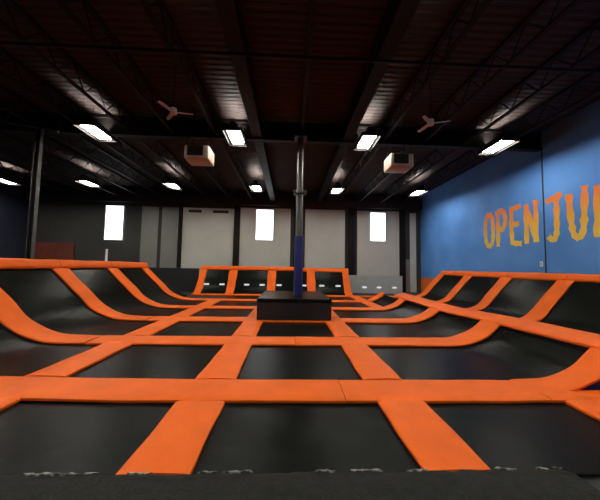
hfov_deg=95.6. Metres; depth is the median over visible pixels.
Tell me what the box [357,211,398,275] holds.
wall panel
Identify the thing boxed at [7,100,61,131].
conduit pipe
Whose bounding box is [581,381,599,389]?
end panel
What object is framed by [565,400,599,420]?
pad
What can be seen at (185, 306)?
pad
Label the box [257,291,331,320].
box
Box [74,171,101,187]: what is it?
ceiling light
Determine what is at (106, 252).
post
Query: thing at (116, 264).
pad
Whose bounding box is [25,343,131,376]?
pad
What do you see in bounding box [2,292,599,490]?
floor
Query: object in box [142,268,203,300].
pad
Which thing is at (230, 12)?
roof beam
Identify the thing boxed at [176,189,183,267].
trim
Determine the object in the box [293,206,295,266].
trim
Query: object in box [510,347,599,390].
pad
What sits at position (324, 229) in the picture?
wall panel
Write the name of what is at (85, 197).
trim
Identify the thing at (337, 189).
ceiling light
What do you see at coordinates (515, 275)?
pad
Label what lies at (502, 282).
pad
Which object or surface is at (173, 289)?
bed
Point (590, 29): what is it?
joist
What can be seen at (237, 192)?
trim
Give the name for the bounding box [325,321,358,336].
pad
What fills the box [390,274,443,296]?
pad
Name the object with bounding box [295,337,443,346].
pad
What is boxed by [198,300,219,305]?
pad
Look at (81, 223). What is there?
wall
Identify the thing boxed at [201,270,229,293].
bed
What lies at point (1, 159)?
joist
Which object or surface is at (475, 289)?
bed
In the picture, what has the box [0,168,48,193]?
joist
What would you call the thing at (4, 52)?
joist
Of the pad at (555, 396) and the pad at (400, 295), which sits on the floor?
the pad at (555, 396)
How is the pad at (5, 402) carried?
on the floor
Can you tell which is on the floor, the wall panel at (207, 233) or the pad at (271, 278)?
the pad at (271, 278)
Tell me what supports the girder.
attached to the wall at (14, 205)
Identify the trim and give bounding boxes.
[26,192,421,209]
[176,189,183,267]
[233,190,240,265]
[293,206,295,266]
[347,194,354,274]
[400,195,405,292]
[540,131,546,272]
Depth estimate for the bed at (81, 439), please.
2.59 m
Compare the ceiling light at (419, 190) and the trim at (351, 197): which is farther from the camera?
the trim at (351, 197)
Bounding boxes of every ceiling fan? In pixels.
[157,65,192,119]
[418,82,450,132]
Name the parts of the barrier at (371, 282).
cap rail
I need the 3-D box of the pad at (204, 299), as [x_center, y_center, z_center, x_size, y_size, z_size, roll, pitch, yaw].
[-2.506,2.385,12.976,4.205,0.059,0.641,1,-4,-2]
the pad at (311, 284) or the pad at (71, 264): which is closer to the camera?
the pad at (71, 264)
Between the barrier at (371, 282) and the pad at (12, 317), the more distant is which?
the barrier at (371, 282)
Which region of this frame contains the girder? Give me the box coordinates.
[0,112,542,151]
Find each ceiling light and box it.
[0,164,20,184]
[73,105,116,141]
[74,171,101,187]
[162,176,182,189]
[222,119,247,146]
[249,171,262,191]
[329,183,343,193]
[353,127,380,150]
[408,180,428,196]
[477,117,519,154]
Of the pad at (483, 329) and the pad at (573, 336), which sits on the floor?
the pad at (483, 329)
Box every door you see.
[139,206,158,266]
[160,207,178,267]
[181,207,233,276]
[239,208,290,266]
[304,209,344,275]
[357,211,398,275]
[406,259,409,291]
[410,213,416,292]
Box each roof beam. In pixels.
[214,0,274,200]
[317,0,420,201]
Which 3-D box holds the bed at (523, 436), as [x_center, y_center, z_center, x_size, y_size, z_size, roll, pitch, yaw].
[2.420,1.873,2.804,1.810,0.020,1.170,1,-4,-2]
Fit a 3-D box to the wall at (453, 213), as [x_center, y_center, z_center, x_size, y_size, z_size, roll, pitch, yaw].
[9.521,-1.272,6.732,0.300,7.080,26.500,1,-4,-2]
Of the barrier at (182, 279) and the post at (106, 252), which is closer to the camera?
the barrier at (182, 279)
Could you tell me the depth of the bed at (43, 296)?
6.83 m
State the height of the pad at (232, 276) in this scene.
1.405 m
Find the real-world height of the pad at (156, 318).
0.059 m
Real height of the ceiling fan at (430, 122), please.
1.490 m
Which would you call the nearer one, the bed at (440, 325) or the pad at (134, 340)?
the pad at (134, 340)
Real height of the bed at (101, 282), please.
1.463 m
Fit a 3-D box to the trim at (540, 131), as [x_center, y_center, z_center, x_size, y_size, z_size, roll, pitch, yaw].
[9.231,-1.602,10.306,0.012,5.980,0.050,1,-4,-2]
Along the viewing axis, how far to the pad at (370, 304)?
11.99 m
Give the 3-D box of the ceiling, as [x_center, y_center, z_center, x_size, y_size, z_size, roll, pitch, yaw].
[-4.453,-5.182,6.446,28.400,0.200,27.170,1,-4,-2]
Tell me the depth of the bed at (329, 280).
16.79 m
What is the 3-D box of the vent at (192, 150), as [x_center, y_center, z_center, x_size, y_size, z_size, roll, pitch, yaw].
[-3.481,-3.309,9.026,0.520,0.340,0.020,1,-4,-2]
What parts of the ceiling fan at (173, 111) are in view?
blade, drop rod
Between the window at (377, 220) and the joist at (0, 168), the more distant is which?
the window at (377, 220)
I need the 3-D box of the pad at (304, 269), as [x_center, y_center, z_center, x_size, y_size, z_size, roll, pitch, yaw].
[1.430,1.288,17.389,3.330,0.280,0.179,1,-4,-2]
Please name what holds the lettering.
attached to the wall at (453, 213)
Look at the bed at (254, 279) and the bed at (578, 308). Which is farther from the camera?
the bed at (254, 279)
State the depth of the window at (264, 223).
19.49 m
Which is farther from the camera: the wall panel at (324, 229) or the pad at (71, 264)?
the wall panel at (324, 229)
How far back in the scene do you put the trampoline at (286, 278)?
16.74 m
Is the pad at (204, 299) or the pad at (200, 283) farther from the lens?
the pad at (200, 283)
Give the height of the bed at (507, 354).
0.444 m
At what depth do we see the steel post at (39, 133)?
9.26 m
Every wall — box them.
[0,181,30,258]
[35,186,420,292]
[420,99,599,309]
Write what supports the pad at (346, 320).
on the floor
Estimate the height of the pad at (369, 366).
0.059 m
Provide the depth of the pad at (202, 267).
17.15 m
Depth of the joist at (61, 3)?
6.82 m
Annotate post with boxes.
[25,128,43,258]
[105,249,107,260]
[293,135,306,294]
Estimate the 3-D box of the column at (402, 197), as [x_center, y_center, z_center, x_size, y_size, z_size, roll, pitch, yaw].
[7.468,-0.483,19.776,0.350,7.080,0.220,1,-4,-2]
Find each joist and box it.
[0,0,207,197]
[0,47,185,196]
[0,85,163,196]
[0,111,140,195]
[0,133,117,194]
[0,147,94,194]
[0,158,72,193]
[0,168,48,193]
[55,0,230,197]
[139,0,251,198]
[295,0,316,199]
[338,0,492,200]
[359,0,581,201]
[380,18,599,202]
[401,67,599,202]
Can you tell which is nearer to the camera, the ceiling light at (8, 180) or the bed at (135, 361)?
the bed at (135, 361)
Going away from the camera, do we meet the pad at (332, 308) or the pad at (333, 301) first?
the pad at (332, 308)
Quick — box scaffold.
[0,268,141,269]
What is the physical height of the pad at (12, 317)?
1.482 m
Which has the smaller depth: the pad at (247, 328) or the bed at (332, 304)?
the pad at (247, 328)
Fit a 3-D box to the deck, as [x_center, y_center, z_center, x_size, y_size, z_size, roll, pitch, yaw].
[-0.238,1.630,0.396,4.820,0.149,3.412,1,-4,-2]
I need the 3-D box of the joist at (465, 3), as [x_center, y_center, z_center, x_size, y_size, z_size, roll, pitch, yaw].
[3.288,-4.613,6.563,0.120,0.630,26.050,1,-4,-2]
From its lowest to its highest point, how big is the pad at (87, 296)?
1.484 m
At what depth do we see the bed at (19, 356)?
4.89 m
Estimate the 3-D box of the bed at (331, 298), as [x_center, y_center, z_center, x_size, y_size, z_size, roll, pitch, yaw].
[1.954,2.594,14.337,1.810,0.020,1.840,1,-4,-2]
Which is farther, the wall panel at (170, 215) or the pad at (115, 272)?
the wall panel at (170, 215)
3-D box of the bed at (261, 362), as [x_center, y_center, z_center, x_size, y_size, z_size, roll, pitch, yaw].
[-0.035,1.953,4.750,1.860,0.020,1.840,1,-4,-2]
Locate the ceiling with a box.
[0,0,599,195]
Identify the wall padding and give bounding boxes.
[34,242,74,259]
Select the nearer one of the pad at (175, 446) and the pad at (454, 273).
the pad at (175, 446)
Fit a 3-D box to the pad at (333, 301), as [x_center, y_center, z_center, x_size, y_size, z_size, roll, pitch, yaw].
[1.446,2.464,13.131,3.685,0.059,0.642,1,-4,-2]
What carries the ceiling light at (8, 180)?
hanging from the ceiling
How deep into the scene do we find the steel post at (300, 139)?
9.49 m
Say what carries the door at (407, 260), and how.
in the wall at (81, 223)
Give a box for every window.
[103,205,124,240]
[255,209,273,240]
[369,212,385,241]
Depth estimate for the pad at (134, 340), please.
5.72 m
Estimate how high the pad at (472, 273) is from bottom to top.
0.278 m
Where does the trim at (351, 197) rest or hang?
attached to the wall at (81, 223)
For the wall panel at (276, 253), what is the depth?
19.43 m
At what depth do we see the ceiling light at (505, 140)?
9.79 m
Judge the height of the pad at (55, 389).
0.058 m
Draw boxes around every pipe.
[0,18,599,72]
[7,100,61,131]
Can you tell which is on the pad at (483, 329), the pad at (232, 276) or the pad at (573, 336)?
the pad at (573, 336)
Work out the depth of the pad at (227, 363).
4.44 m
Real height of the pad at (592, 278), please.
0.278 m
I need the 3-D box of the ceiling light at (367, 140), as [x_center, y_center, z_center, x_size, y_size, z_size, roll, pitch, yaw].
[2.386,-4.273,9.739,0.660,0.960,1.200,1,-4,-2]
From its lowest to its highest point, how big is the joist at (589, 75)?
0.630 m
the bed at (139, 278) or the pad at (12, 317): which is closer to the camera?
the pad at (12, 317)
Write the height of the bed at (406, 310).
0.375 m
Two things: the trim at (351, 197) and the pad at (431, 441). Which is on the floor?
the pad at (431, 441)
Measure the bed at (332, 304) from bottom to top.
0.020 m
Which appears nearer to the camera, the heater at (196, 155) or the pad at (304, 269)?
the heater at (196, 155)
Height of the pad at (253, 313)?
0.059 m
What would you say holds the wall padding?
attached to the wall at (81, 223)
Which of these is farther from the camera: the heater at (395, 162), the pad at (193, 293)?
the pad at (193, 293)
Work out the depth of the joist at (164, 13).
7.10 m
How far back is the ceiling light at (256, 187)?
15.47 m
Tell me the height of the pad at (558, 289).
1.369 m
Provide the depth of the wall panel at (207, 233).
19.29 m
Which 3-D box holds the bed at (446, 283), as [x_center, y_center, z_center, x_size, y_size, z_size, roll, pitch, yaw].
[6.605,2.026,14.560,3.418,1.352,1.840,1,-4,-2]
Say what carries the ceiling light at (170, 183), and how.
hanging from the ceiling
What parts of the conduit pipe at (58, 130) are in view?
drop rod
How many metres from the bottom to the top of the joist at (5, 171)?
0.630 m
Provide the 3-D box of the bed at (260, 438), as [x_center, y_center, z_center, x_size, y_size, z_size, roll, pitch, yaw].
[0.047,1.826,2.711,1.860,0.020,1.170,1,-4,-2]
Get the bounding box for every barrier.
[148,267,198,291]
[349,275,402,293]
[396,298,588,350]
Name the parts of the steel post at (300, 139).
cap plate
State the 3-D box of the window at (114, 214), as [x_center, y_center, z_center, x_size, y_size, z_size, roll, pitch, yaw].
[-13.021,-1.914,19.074,1.320,2.490,0.055,1,-4,-2]
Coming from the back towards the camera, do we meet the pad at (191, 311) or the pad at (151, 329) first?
the pad at (191, 311)
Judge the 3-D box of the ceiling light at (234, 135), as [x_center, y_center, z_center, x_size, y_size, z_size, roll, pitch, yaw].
[-2.249,-4.366,9.558,0.660,0.960,1.200,1,-4,-2]
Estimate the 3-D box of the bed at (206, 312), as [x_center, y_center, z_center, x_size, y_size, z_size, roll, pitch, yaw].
[-2.630,2.202,9.403,1.870,0.020,1.840,1,-4,-2]
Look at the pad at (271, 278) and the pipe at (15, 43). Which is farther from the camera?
the pad at (271, 278)
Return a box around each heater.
[184,107,213,165]
[384,118,412,172]
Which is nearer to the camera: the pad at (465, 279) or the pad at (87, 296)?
the pad at (87, 296)
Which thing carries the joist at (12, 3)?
hanging from the ceiling
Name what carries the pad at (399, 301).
on the floor
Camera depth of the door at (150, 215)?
19.14 m
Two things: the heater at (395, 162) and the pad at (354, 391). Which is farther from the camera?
the heater at (395, 162)
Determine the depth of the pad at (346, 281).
16.72 m
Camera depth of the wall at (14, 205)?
17.94 m
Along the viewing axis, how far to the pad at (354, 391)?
3.53 m
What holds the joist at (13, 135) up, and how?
hanging from the ceiling
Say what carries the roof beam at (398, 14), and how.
hanging from the ceiling
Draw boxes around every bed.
[0,270,154,335]
[0,323,98,375]
[0,403,174,476]
[70,345,222,378]
[71,269,185,315]
[119,269,204,304]
[152,322,241,335]
[166,284,186,298]
[192,309,252,316]
[192,403,419,473]
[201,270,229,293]
[212,301,256,305]
[226,296,259,298]
[233,270,267,293]
[237,346,361,380]
[257,322,333,337]
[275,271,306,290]
[315,272,344,294]
[329,297,353,299]
[331,303,368,306]
[334,302,426,317]
[346,312,476,337]
[369,327,585,379]
[373,295,397,305]
[422,275,462,300]
[427,403,599,475]
[444,277,499,307]
[480,279,555,317]
[539,282,599,333]
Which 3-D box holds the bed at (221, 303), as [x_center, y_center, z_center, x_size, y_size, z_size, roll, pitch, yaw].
[-2.726,2.350,11.776,1.870,0.020,1.840,1,-4,-2]
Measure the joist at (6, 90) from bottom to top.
0.630 m
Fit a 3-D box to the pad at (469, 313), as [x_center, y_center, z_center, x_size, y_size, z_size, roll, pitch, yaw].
[4.479,1.681,7.336,0.507,0.226,2.360,1,-4,-2]
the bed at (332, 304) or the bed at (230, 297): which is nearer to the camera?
the bed at (332, 304)
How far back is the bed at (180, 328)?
7.00 m
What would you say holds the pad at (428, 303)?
on the pad at (430, 312)
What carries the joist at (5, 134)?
hanging from the ceiling
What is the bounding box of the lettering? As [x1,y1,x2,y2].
[484,184,599,248]
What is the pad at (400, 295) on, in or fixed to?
on the pad at (399, 301)
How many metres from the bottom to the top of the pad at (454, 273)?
0.273 m
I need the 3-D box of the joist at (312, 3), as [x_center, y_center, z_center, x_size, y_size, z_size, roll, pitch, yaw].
[0.191,-4.675,6.442,0.120,0.630,26.050,1,-4,-2]
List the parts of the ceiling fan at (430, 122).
blade, drop rod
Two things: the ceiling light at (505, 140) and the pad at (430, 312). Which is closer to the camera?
the pad at (430, 312)
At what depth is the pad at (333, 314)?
9.09 m
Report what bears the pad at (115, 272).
on the floor
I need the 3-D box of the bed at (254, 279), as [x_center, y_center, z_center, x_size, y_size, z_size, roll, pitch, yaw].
[-2.934,1.954,16.391,2.000,1.392,1.370,1,-4,-2]
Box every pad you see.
[0,258,60,268]
[0,288,102,344]
[0,376,345,403]
[0,397,20,410]
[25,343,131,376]
[52,268,154,320]
[58,259,112,268]
[86,335,294,345]
[108,268,184,308]
[110,261,147,267]
[116,400,224,474]
[125,320,178,335]
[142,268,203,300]
[147,316,292,322]
[171,308,204,315]
[180,305,256,308]
[191,293,261,295]
[192,269,206,293]
[195,344,251,378]
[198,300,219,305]
[201,266,293,270]
[201,298,257,301]
[224,270,237,293]
[232,321,262,335]
[247,308,256,316]
[267,270,275,290]
[293,318,397,323]
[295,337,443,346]
[303,268,347,271]
[307,271,315,290]
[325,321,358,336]
[326,295,397,297]
[331,300,368,302]
[331,307,373,310]
[331,310,338,317]
[338,380,551,403]
[341,344,401,379]
[342,272,352,294]
[351,296,365,299]
[361,302,382,306]
[367,292,384,301]
[369,298,405,310]
[378,400,490,470]
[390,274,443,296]
[391,307,439,323]
[394,293,411,297]
[402,295,447,307]
[429,320,500,346]
[434,305,505,320]
[437,275,471,302]
[440,271,469,275]
[466,277,512,310]
[469,271,508,277]
[490,316,599,348]
[507,272,567,280]
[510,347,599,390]
[521,280,574,321]
[535,390,599,402]
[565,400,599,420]
[566,273,599,282]
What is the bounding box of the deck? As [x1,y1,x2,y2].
[0,466,599,499]
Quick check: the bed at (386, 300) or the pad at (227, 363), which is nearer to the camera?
the pad at (227, 363)
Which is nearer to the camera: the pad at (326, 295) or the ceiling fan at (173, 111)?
the ceiling fan at (173, 111)
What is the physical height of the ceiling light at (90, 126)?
0.960 m
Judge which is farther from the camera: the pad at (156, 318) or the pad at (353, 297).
the pad at (353, 297)
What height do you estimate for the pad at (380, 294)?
0.459 m
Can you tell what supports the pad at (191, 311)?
on the floor
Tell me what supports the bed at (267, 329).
on the floor
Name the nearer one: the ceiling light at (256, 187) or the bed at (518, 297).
the bed at (518, 297)
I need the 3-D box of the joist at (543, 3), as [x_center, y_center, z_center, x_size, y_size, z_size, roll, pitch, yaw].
[4.837,-4.582,6.624,0.120,0.630,26.050,1,-4,-2]
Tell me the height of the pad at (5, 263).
0.288 m

